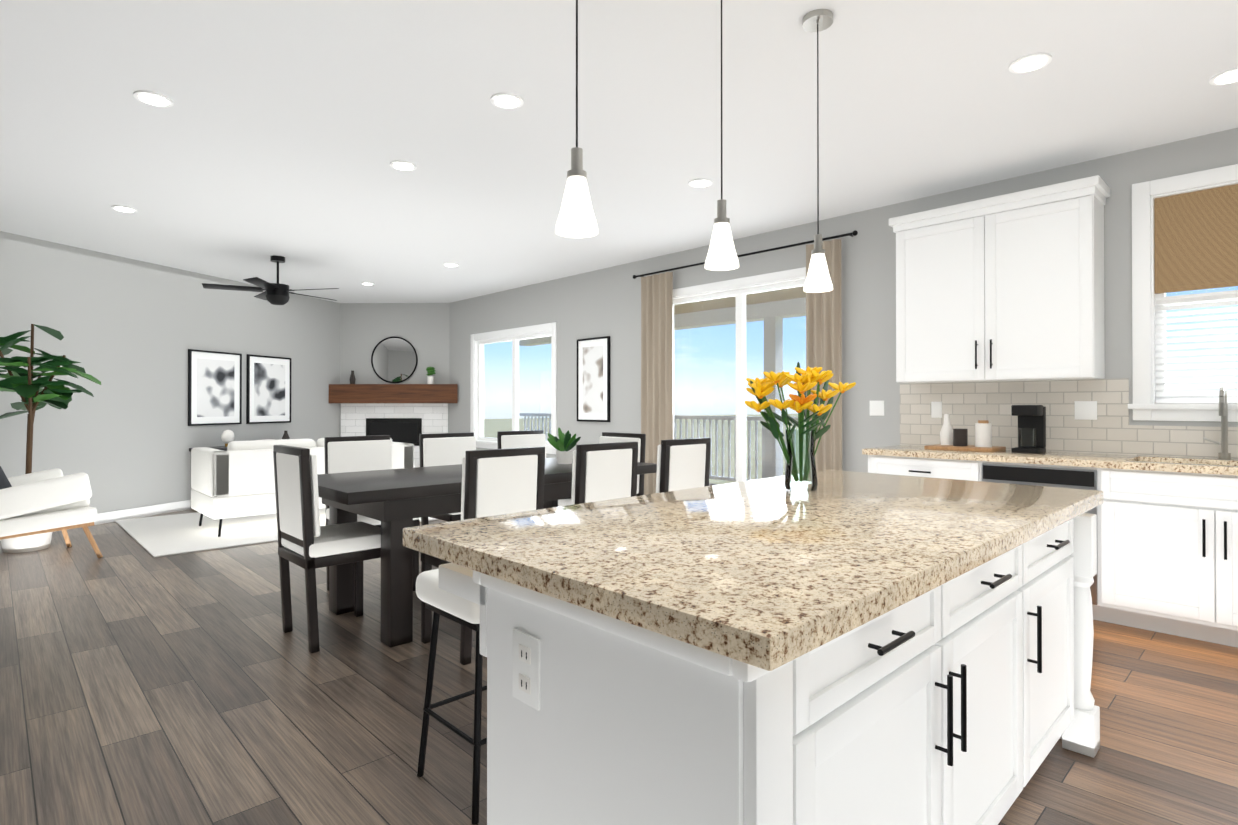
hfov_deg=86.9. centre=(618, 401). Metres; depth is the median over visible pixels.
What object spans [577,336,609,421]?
framed artwork
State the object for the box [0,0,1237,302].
ceiling
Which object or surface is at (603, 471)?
dining chair
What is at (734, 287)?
door
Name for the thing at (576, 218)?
pendant light
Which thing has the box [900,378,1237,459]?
backsplash
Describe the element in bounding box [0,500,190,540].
baseboard
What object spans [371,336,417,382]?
round mirror
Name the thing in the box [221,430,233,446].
figurine
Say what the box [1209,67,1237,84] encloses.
recessed light
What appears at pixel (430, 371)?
mantel decor
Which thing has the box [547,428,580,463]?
potted plant
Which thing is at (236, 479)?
sofa
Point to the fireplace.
(404, 422)
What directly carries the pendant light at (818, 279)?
hanging from the ceiling
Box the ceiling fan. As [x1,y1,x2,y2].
[202,255,338,304]
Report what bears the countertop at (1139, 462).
on the base cabinet at (1167, 545)
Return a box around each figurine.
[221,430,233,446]
[282,431,289,438]
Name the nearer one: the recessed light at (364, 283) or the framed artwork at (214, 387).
the framed artwork at (214, 387)
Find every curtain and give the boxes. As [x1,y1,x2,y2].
[641,272,672,494]
[806,239,841,471]
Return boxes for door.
[672,267,805,485]
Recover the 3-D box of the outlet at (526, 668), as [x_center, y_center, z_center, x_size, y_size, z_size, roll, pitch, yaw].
[-0.189,0.542,1.325,0.008,0.140,0.090,0,0,-44]
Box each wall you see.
[0,231,339,513]
[340,303,449,436]
[449,128,1237,472]
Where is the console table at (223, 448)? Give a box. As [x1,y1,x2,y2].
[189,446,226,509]
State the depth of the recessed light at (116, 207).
5.23 m
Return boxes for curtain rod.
[633,230,857,278]
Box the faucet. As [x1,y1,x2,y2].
[1203,386,1230,459]
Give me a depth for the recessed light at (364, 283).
8.43 m
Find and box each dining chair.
[273,445,380,652]
[324,435,419,590]
[419,432,475,525]
[420,447,544,664]
[497,430,545,457]
[558,432,645,506]
[571,442,637,504]
[656,438,710,492]
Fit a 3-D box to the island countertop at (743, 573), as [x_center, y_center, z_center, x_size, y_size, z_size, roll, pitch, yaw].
[0.602,0.344,2.004,2.150,0.048,1.080,0,0,-44]
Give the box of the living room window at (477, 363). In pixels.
[470,322,556,453]
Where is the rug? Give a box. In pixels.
[115,508,438,557]
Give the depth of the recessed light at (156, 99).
3.34 m
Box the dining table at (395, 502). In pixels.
[317,458,656,647]
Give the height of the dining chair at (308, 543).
1.010 m
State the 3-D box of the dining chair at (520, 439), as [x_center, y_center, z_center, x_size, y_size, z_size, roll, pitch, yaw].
[-0.662,0.750,5.284,0.450,1.010,0.492,0,0,-44]
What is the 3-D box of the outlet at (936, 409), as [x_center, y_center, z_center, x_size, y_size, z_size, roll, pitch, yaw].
[2.368,0.062,4.871,0.006,0.120,0.075,0,0,-44]
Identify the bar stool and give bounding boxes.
[416,569,486,824]
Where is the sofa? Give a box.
[191,438,413,536]
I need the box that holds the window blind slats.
[1155,290,1237,402]
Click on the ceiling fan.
(277, 293)
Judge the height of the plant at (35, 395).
1.920 m
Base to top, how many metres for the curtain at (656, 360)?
2.570 m
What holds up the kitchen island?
on the floor
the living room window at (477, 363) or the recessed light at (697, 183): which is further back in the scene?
the living room window at (477, 363)
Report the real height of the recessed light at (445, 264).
0.011 m
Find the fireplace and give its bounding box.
[341,403,447,467]
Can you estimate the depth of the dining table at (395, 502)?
3.40 m
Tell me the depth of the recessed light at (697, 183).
4.61 m
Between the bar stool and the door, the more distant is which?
the door
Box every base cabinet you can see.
[862,453,965,479]
[1094,465,1237,646]
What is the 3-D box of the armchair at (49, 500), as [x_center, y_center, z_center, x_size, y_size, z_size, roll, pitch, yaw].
[-4.696,0.775,5.101,0.753,0.973,0.880,0,0,35]
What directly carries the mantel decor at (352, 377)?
on the mantel shelf
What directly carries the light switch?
attached to the wall at (593, 304)
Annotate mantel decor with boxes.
[350,371,355,383]
[426,367,435,383]
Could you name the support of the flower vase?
on the island countertop at (743, 573)
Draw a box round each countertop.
[403,470,1102,677]
[862,445,1237,472]
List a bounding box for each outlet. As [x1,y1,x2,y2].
[513,629,539,709]
[931,402,941,417]
[1074,401,1096,419]
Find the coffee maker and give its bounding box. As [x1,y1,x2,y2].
[1011,405,1045,453]
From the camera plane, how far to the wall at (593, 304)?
5.38 m
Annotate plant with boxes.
[0,324,100,552]
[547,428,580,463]
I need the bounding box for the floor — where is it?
[0,509,1237,824]
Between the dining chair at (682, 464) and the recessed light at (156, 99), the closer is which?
the recessed light at (156, 99)
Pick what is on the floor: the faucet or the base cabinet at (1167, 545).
the base cabinet at (1167, 545)
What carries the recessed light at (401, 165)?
in the ceiling
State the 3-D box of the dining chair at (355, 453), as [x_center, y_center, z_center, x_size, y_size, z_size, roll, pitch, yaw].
[-1.642,0.744,4.340,0.450,1.010,0.492,0,0,-44]
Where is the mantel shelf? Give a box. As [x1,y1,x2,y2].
[329,384,457,402]
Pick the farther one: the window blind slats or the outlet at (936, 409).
the outlet at (936, 409)
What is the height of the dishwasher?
0.876 m
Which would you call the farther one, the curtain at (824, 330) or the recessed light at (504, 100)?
the curtain at (824, 330)
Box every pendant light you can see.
[555,0,597,237]
[705,0,738,270]
[803,9,832,292]
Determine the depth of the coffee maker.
4.26 m
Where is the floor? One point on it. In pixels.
(140, 683)
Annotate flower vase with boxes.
[744,362,855,490]
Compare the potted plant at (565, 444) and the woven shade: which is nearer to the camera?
the woven shade
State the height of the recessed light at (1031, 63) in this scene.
0.011 m
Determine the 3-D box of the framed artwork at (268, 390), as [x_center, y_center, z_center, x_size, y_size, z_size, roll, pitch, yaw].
[-4.697,-0.156,8.789,0.030,0.900,0.720,0,0,17]
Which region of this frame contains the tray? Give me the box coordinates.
[924,414,1005,451]
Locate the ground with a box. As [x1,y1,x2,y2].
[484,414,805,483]
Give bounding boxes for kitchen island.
[439,498,1102,824]
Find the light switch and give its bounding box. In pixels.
[870,401,883,415]
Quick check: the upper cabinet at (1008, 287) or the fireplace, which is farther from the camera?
the fireplace
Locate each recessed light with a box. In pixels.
[111,205,136,212]
[133,90,173,106]
[361,282,374,284]
[390,160,416,170]
[443,263,458,266]
[490,92,523,108]
[688,179,712,187]
[1009,53,1051,72]
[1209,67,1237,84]
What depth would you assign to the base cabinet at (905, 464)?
4.37 m
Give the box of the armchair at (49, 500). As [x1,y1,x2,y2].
[0,466,102,557]
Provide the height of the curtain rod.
0.044 m
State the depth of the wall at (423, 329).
10.09 m
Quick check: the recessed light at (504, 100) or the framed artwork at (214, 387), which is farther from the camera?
the framed artwork at (214, 387)
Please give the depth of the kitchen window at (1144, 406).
4.02 m
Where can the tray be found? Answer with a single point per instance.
(955, 439)
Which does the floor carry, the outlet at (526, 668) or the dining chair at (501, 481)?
the dining chair at (501, 481)
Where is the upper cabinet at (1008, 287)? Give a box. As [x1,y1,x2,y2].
[893,183,1108,382]
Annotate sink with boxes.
[1190,461,1197,464]
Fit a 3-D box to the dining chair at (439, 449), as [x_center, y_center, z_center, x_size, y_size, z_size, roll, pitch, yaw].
[-1.152,0.747,4.812,0.450,1.010,0.492,0,0,-44]
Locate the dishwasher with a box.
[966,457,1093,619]
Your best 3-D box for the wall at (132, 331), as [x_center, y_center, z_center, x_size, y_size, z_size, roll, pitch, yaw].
[-5.747,-0.143,5.706,0.160,2.800,9.750,0,0,17]
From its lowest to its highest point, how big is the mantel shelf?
0.290 m
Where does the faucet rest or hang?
on the countertop at (1139, 462)
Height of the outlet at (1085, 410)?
0.120 m
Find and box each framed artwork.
[188,349,241,425]
[246,354,290,423]
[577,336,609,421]
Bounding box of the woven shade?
[1154,184,1237,293]
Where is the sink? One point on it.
(1191, 462)
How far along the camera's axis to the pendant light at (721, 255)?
2.18 m

